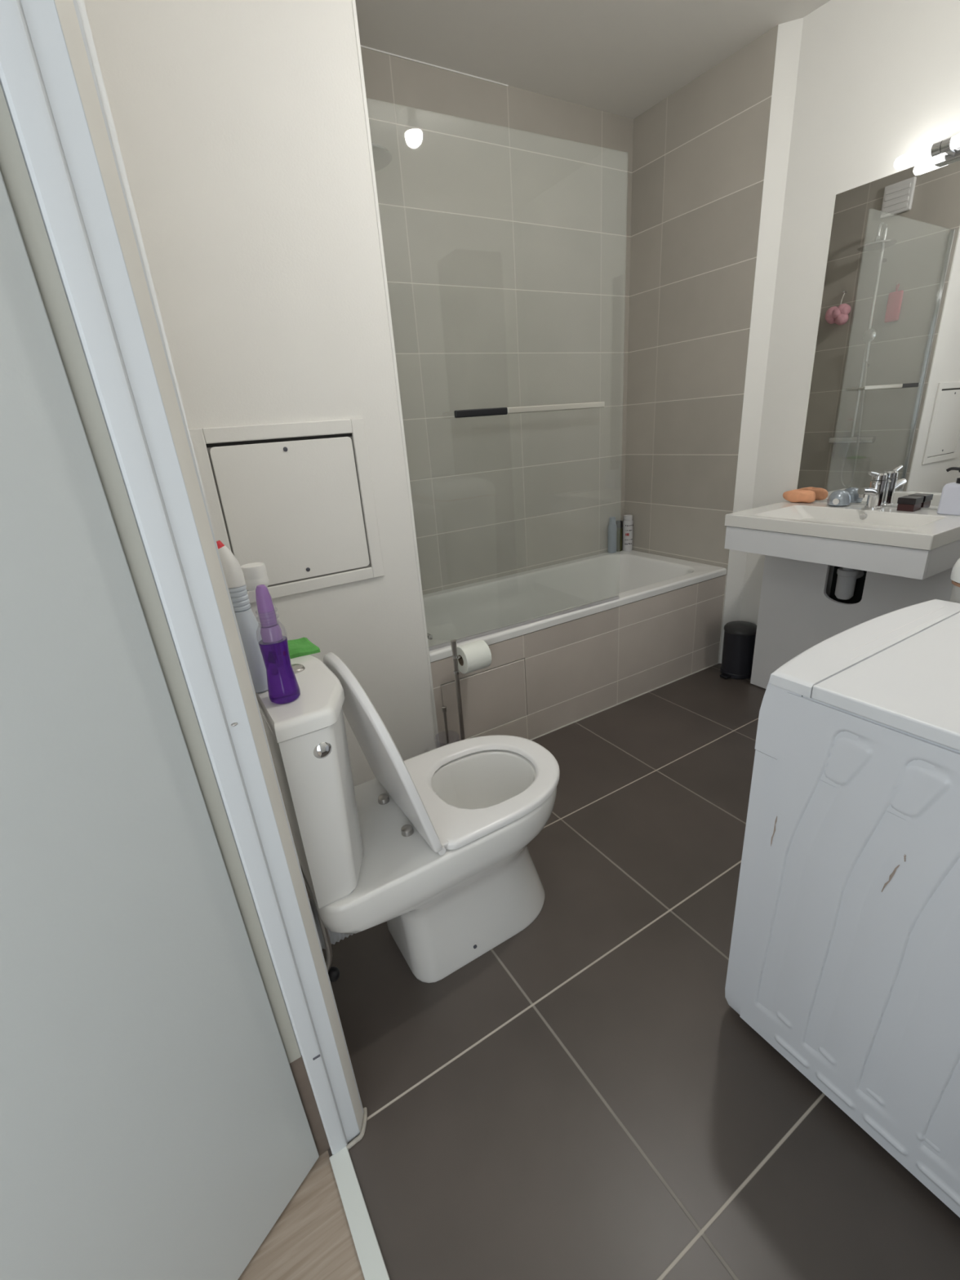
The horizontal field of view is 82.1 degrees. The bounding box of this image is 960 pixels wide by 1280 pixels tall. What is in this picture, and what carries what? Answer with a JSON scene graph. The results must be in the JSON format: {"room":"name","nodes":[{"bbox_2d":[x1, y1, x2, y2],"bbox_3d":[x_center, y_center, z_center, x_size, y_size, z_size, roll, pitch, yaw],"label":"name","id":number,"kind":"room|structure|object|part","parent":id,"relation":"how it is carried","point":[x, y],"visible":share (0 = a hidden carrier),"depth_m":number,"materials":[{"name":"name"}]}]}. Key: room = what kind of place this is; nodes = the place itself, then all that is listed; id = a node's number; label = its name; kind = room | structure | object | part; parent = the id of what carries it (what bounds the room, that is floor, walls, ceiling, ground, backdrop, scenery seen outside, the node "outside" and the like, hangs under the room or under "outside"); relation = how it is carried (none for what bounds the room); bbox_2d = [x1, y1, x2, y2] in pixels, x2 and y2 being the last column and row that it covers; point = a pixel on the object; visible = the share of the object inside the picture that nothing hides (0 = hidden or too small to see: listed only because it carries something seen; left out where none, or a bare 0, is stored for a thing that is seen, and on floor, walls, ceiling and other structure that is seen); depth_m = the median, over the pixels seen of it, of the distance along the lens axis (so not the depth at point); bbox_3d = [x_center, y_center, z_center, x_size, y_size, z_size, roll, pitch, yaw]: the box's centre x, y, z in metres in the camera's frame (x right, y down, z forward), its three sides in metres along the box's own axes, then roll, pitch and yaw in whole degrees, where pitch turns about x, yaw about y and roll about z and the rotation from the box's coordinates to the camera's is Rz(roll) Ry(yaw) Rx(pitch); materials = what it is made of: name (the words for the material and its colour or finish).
{"room":"bathroom","nodes":[
{"label":"bathroom","id":0,"kind":"room"},
{"bbox_2d":[76,0,227,586],"bbox_3d":[-0.536,-0.309,0.875,0.080,2.467,2.660,-16,24,-28],"label":"wall","id":1,"kind":"structure","parent":0,"point":[81,4],"depth_m":0.53,"materials":[{"name":"white paint"}]},
{"bbox_2d":[0,170,319,1279],"bbox_3d":[-0.572,0.141,0.311,0.105,2.027,0.827,8,24,28],"label":"door","id":2,"kind":"structure","parent":1,"relation":"in","point":[154,1125],"depth_m":0.61,"materials":[{"name":"paint"}]},
{"bbox_2d":[0,0,367,1155],"bbox_3d":[-0.121,0.091,0.316,0.136,2.072,0.885,-16,24,-28],"label":"door frame","id":3,"kind":"structure","parent":1,"relation":"attached to","point":[60,170],"depth_m":0.59,"materials":[{"name":"paint"}]},
{"bbox_2d":[83,0,437,786],"bbox_3d":[-0.716,-0.655,1.802,0.650,2.467,0.784,-16,24,-28],"label":"wall","id":4,"kind":"structure","parent":0,"point":[240,126],"depth_m":1.34,"materials":[{"name":"white paint"}]},
{"bbox_2d":[188,417,384,603],"bbox_3d":[-0.514,-0.359,1.542,0.465,0.460,0.010,-16,24,-28],"label":"access hatch","id":5,"kind":"object","parent":4,"relation":"attached to","point":[286,497],"visible":0.79,"depth_m":1.53,"materials":[{"name":"white plastic"}]},
{"bbox_3d":[-0.512,-0.357,1.544,0.374,0.374,0.006,-16,24,-28],"label":"hatch door","id":6,"kind":"part","parent":5,"relation":"part of","materials":[{"name":"white plastic"}]},
{"bbox_2d":[360,47,633,595],"bbox_3d":[0.112,-1.040,2.631,1.720,2.467,0.100,-16,24,-28],"label":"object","id":7,"kind":"structure","parent":0,"point":[505,211],"depth_m":2.45,"materials":[{"name":"glass"}]},
{"bbox_2d":[360,44,508,86],"bbox_3d":[-0.281,-2.075,1.963,0.921,0.004,0.003,-16,24,-28],"label":"trim","id":8,"kind":"structure","parent":7,"relation":"attached to","point":[362,46],"depth_m":2.02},
{"bbox_2d":[355,0,830,119],"bbox_3d":[0.402,-1.781,0.983,2.500,0.060,2.660,-16,24,-28],"label":"ceiling","id":9,"kind":"structure","parent":0,"point":[623,58],"depth_m":1.93,"materials":[{"name":"white paint"}]},
{"bbox_2d":[237,663,959,1279],"bbox_3d":[0.075,0.873,1.212,4.150,0.060,3.400,-16,24,-28],"label":"floor","id":10,"kind":"structure","parent":0,"point":[584,1097],"depth_m":1.07,"materials":[{"name":"tile"}]},
{"bbox_2d":[329,1146,390,1279],"bbox_3d":[-0.048,1.052,0.683,0.033,0.006,0.816,-16,24,-28],"label":"threshold","id":11,"kind":"object","parent":10,"relation":"on","point":[371,1261],"visible":1,"depth_m":0.92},
{"bbox_2d":[255,652,559,982],"bbox_3d":[-0.119,0.377,1.305,0.687,0.822,0.361,-16,24,-28],"label":"toilet","id":12,"kind":"object","parent":10,"relation":"on","point":[433,847],"visible":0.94,"depth_m":1.18,"materials":[{"name":"ceramic"}]},
{"bbox_2d":[216,540,267,693],"bbox_3d":[-0.415,-0.041,0.965,0.053,0.270,0.076,-16,24,-28],"label":"bottle","id":13,"kind":"object","parent":12,"relation":"on","point":[247,624],"visible":0.78,"depth_m":0.95,"materials":[{"name":"white plastic"}]},
{"bbox_2d":[240,562,279,626],"bbox_3d":[-0.420,-0.046,1.070,0.050,0.205,0.050,-16,24,-28],"label":"spray bottle","id":14,"kind":"object","parent":12,"relation":"on","point":[255,574],"visible":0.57,"depth_m":1.02,"materials":[{"name":"white plastic"}]},
{"bbox_2d":[255,584,300,704],"bbox_3d":[-0.345,0.006,0.922,0.052,0.204,0.052,-16,24,-28],"label":"bottle","id":15,"kind":"object","parent":12,"relation":"on","point":[283,687],"visible":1,"depth_m":0.91,"materials":[{"name":"purple plastic"}]},
{"bbox_3d":[-0.355,0.084,1.053,0.147,0.034,0.357,-16,24,-28],"label":"cistern lid","id":16,"kind":"part","parent":12,"relation":"part of","materials":[{"name":"ceramic"}]},
{"bbox_2d":[287,637,319,658],"bbox_3d":[-0.391,0.014,1.170,0.079,0.017,0.094,-16,24,-28],"label":"cleaning cloth","id":17,"kind":"object","parent":12,"relation":"on","point":[301,646],"visible":0.72,"depth_m":1.15,"materials":[{"name":"green fabric"}]},
{"bbox_3d":[-0.228,0.215,1.179,0.116,0.415,0.358,-16,24,-28],"label":"lid","id":18,"kind":"part","parent":12,"relation":"part of","materials":[{"name":"white plastic"}]},
{"bbox_3d":[0.005,0.339,1.372,0.393,0.020,0.355,-16,24,-28],"label":"seat","id":19,"kind":"part","parent":12,"relation":"part of","materials":[{"name":"white plastic"}]},
{"bbox_2d":[435,640,465,745],"bbox_3d":[-0.067,0.260,1.946,0.166,0.568,0.185,4,23,21],"label":"toilet paper stand","id":20,"kind":"object","parent":10,"relation":"on","point":[453,642],"visible":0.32,"depth_m":1.89,"materials":[{"name":"silver metal"}]},
{"bbox_2d":[441,706,448,744],"bbox_3d":[-0.114,0.372,1.957,0.064,0.307,0.064,-16,24,-28],"label":"toilet brush","id":21,"kind":"object","parent":20,"relation":"in","point":[443,708],"visible":0.31,"depth_m":1.92,"materials":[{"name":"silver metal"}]},
{"bbox_2d":[457,640,491,674],"bbox_3d":[-0.025,0.058,1.893,0.095,0.098,0.098,-16,24,-28],"label":"toilet roll","id":22,"kind":"object","parent":20,"relation":"on","point":[477,655],"visible":0.88,"depth_m":1.86,"materials":[{"name":"paper"}]},
{"bbox_2d":[422,550,727,746],"bbox_3d":[0.349,-0.009,2.647,1.610,0.503,0.686,-16,24,-28],"label":"bathtub","id":23,"kind":"object","parent":10,"relation":"on","point":[569,642],"visible":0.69,"depth_m":2.46,"materials":[{"name":"tile"}]},
{"bbox_2d":[426,401,604,639],"bbox_3d":[0.154,-0.764,1.840,0.900,1.512,0.058,-15,24,-26],"label":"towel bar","id":24,"kind":"object","parent":23,"relation":"on","point":[500,411],"visible":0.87,"depth_m":1.81,"materials":[{"name":"silver metal"}]},
{"bbox_3d":[-0.177,-0.012,1.919,0.018,0.018,0.024,-16,24,-28],"label":"hinge knob","id":25,"kind":"part","parent":24,"relation":"part of","materials":[{"name":"silver metal"}]},
{"bbox_2d":[422,550,726,662],"bbox_3d":[0.344,-0.062,2.627,1.609,0.388,0.684,-16,24,-28],"label":"tub","id":26,"kind":"object","parent":23,"relation":"in","point":[621,606],"depth_m":2.61,"materials":[{"name":"ceramic"}]},
{"bbox_2d":[607,516,617,553],"bbox_3d":[0.742,-0.590,3.093,0.048,0.200,0.048,-16,24,-28],"label":"shampoo bottle","id":27,"kind":"object","parent":23,"relation":"on","point":[612,528],"visible":1,"depth_m":3.08,"materials":[{"name":"white plastic"}]},
{"bbox_2d":[615,520,622,551],"bbox_3d":[0.784,-0.591,3.123,0.044,0.174,0.044,-16,24,-28],"label":"bottle","id":28,"kind":"object","parent":23,"relation":"on","point":[619,522],"visible":0.86,"depth_m":3.10,"materials":[{"name":"black plastic"}]},
{"bbox_2d":[622,514,633,551],"bbox_3d":[0.834,-0.605,3.112,0.056,0.201,0.057,-16,24,-28],"label":"lotion bottle","id":29,"kind":"object","parent":23,"relation":"on","point":[628,522],"visible":1,"depth_m":3.09,"materials":[{"name":"white plastic"}]},
{"bbox_2d":[720,621,756,679],"bbox_3d":[1.246,0.043,2.672,0.171,0.262,0.153,-2,21,6],"label":"pedal bin","id":30,"kind":"object","parent":10,"relation":"on","point":[739,641],"visible":0.96,"depth_m":2.62,"materials":[{"name":"black plastic"}]},
{"bbox_3d":[1.247,-0.063,2.630,0.153,0.036,0.153,-16,24,-28],"label":"lid","id":31,"kind":"part","parent":30,"relation":"part of","materials":[{"name":"black plastic"}]},
{"bbox_2d":[724,599,959,1217],"bbox_3d":[0.879,0.434,0.962,0.571,0.821,0.670,-16,24,-28],"label":"washing machine","id":32,"kind":"object","parent":10,"relation":"on","point":[844,956],"visible":1,"depth_m":0.88,"materials":[{"name":"white metal"}]},
{"bbox_3d":[0.723,0.066,1.054,0.560,0.131,0.088,-16,24,-28],"label":"control panel","id":33,"kind":"part","parent":32,"relation":"part of","materials":[{"name":"white plastic"}]},
{"bbox_2d":[811,612,959,751],"bbox_3d":[0.888,0.083,0.763,0.568,0.024,0.532,-16,24,-28],"label":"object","id":34,"kind":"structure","parent":32,"relation":"on","point":[912,686],"depth_m":0.82,"materials":[{"name":"white plastic"}]},
{"bbox_2d":[750,555,952,688],"bbox_3d":[1.487,-0.040,2.237,0.142,0.696,0.678,-16,24,-28],"label":"wall","id":35,"kind":"structure","parent":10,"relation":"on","point":[796,612],"depth_m":2.27,"materials":[{"name":"white paint"}]},
{"bbox_2d":[949,557,959,603],"bbox_3d":[1.299,0.263,1.144,0.362,0.948,0.584,-16,24,-28],"label":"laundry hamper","id":36,"kind":"object","parent":10,"relation":"on","point":[955,574],"visible":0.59,"depth_m":1.15,"materials":[{"name":"plastic"}]},
{"bbox_2d":[949,584,959,603],"bbox_3d":[1.303,0.313,1.163,0.350,0.841,0.572,-16,24,-28],"label":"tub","id":37,"kind":"object","parent":36,"relation":"in","point":[955,594],"depth_m":1.16,"materials":[{"name":"plastic"}]},
{"bbox_3d":[1.269,-0.132,0.991,0.362,0.098,0.584,-16,24,-28],"label":"lid","id":38,"kind":"part","parent":36,"relation":"part of","materials":[{"name":"white plastic"}]},
{"bbox_2d":[624,25,777,574],"bbox_3d":[1.005,-1.133,2.693,0.100,2.467,0.684,-16,24,-28],"label":"tiled wall","id":39,"kind":"structure","parent":0,"point":[700,153],"depth_m":2.49,"materials":[{"name":"tile"}]},
{"bbox_2d":[719,0,959,663],"bbox_3d":[1.669,-0.802,1.711,0.150,2.467,1.776,-16,24,-28],"label":"wall","id":40,"kind":"structure","parent":0,"point":[859,86],"depth_m":2.00,"materials":[{"name":"white paint"}]},
{"bbox_2d":[724,501,959,579],"bbox_3d":[1.334,-0.390,2.014,0.440,0.136,0.690,-16,24,-28],"label":"washbasin","id":41,"kind":"object","parent":40,"relation":"attached to","point":[921,544],"visible":0.98,"depth_m":1.89,"materials":[{"name":"ceramic"}]},
{"bbox_2d":[782,488,815,502],"bbox_3d":[1.327,-0.597,2.288,0.055,0.052,0.132,-16,24,-28],"label":"sponge","id":42,"kind":"object","parent":41,"relation":"on","point":[796,495],"visible":1,"depth_m":2.27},
{"bbox_2d":[826,489,851,506],"bbox_3d":[1.407,-0.557,2.157,0.080,0.059,0.080,-16,24,-28],"label":"soap dish","id":43,"kind":"object","parent":41,"relation":"on","point":[839,497],"visible":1,"depth_m":2.13,"materials":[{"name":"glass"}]},
{"bbox_2d":[724,501,959,550],"bbox_3d":[1.332,-0.407,2.007,0.440,0.100,0.690,-16,24,-28],"label":"basin","id":44,"kind":"object","parent":41,"relation":"in","point":[785,525],"depth_m":1.95,"materials":[{"name":"ceramic"}]},
{"bbox_2d":[835,567,863,599],"bbox_3d":[1.451,-0.283,2.150,0.125,0.242,0.072,-16,24,-28],"label":"trap","id":45,"kind":"object","parent":41,"relation":"attached to","point":[846,578],"visible":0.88,"depth_m":2.14,"materials":[{"name":"white plastic"}]},
{"bbox_2d":[835,574,857,599],"bbox_3d":[1.434,-0.211,2.163,0.064,0.100,0.064,-16,24,-28],"label":"cup","id":46,"kind":"object","parent":45,"relation":"on","point":[846,584],"depth_m":2.14,"materials":[{"name":"white plastic"}]},
{"bbox_2d":[857,471,887,508],"bbox_3d":[1.436,-0.550,2.025,0.141,0.139,0.056,-16,24,-28],"label":"faucet","id":47,"kind":"object","parent":41,"relation":"on","point":[875,492],"visible":1,"depth_m":2.02,"materials":[{"name":"silver metal"}]},
{"bbox_3d":[1.421,-0.540,2.018,0.105,0.046,0.030,-16,24,-28],"label":"spout","id":48,"kind":"part","parent":47,"relation":"part of","materials":[{"name":"silver metal"}]},
{"bbox_2d":[864,480,886,508],"bbox_3d":[1.474,-0.544,2.051,0.056,0.102,0.056,-16,24,-28],"label":"tap","id":49,"kind":"object","parent":47,"relation":"on","point":[874,501],"depth_m":2.03,"materials":[{"name":"silver metal"}]},
{"bbox_3d":[1.447,-0.603,2.014,0.100,0.036,0.048,-16,24,-28],"label":"lever","id":50,"kind":"part","parent":47,"relation":"part of","materials":[{"name":"silver metal"}]},
{"bbox_2d":[896,495,924,511],"bbox_3d":[1.538,-0.488,1.973,0.060,0.046,0.056,-16,24,-28],"label":"box","id":51,"kind":"object","parent":41,"relation":"on","point":[907,503],"visible":1,"depth_m":1.96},
{"bbox_3d":[1.537,-0.499,1.968,0.060,0.022,0.056,-16,24,-28],"label":"lid","id":52,"kind":"part","parent":51,"relation":"part of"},
{"bbox_2d":[937,466,959,515],"bbox_3d":[1.596,-0.496,1.835,0.056,0.152,0.096,-16,24,-28],"label":"soap dispenser","id":53,"kind":"object","parent":41,"relation":"on","point":[949,501],"visible":1,"depth_m":1.84,"materials":[{"name":"white plastic"}]},
{"bbox_3d":[1.582,-0.564,1.824,0.024,0.016,0.063,-16,24,-28],"label":"pump spout","id":54,"kind":"part","parent":53,"relation":"part of","materials":[{"name":"black plastic"}]},
{"bbox_2d":[796,159,959,508],"bbox_3d":[1.480,-1.003,1.889,0.006,1.060,0.660,-16,24,-28],"label":"wall mirror","id":55,"kind":"object","parent":40,"relation":"attached to","point":[884,397],"visible":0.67,"depth_m":1.93,"materials":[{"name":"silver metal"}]},
{"bbox_2d":[893,133,959,169],"bbox_3d":[1.413,-1.488,1.668,0.087,0.060,0.256,-16,24,-28],"label":"wall lamp","id":56,"kind":"object","parent":40,"relation":"attached to","point":[947,150],"visible":1,"depth_m":1.68,"materials":[{"name":"silver metal"}]},
{"bbox_2d":[930,140,942,156],"bbox_3d":[1.384,-1.485,1.666,0.033,0.033,0.023,-16,24,-28],"label":"socket","id":57,"kind":"object","parent":56,"relation":"attached to","point":[936,148],"depth_m":1.66,"materials":[{"name":"silver metal"}]},
{"bbox_2d":[940,136,953,153],"bbox_3d":[1.397,-1.478,1.646,0.033,0.033,0.023,-16,24,-28],"label":"socket","id":58,"kind":"object","parent":56,"relation":"attached to","point":[946,144],"depth_m":1.64,"materials":[{"name":"silver metal"}]},
{"bbox_3d":[1.439,-1.496,1.683,0.025,0.060,0.070,-16,24,-28],"label":"wall plate","id":59,"kind":"part","parent":56,"relation":"part of","materials":[{"name":"silver metal"}]},
{"bbox_3d":[-0.411,-0.723,1.917,0.008,2.467,0.680,-16,24,-28],"label":"wall","id":60,"kind":"structure","parent":0,"visible":0},
{"bbox_2d":[371,142,391,171],"bbox_3d":[-0.330,-0.904,1.908,0.210,1.452,0.260,-16,24,-28],"label":"shower","id":61,"kind":"object","parent":60,"relation":"attached to","point":[382,157],"visible":0.02,"depth_m":1.68,"materials":[{"name":"silver metal"}]},
{"bbox_2d":[351,0,439,747],"bbox_3d":[-0.232,-0.629,1.641,0.008,2.467,0.006,-16,24,-28],"label":"trim","id":62,"kind":"structure","parent":60,"relation":"attached to","point":[353,3],"depth_m":1.55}
]}

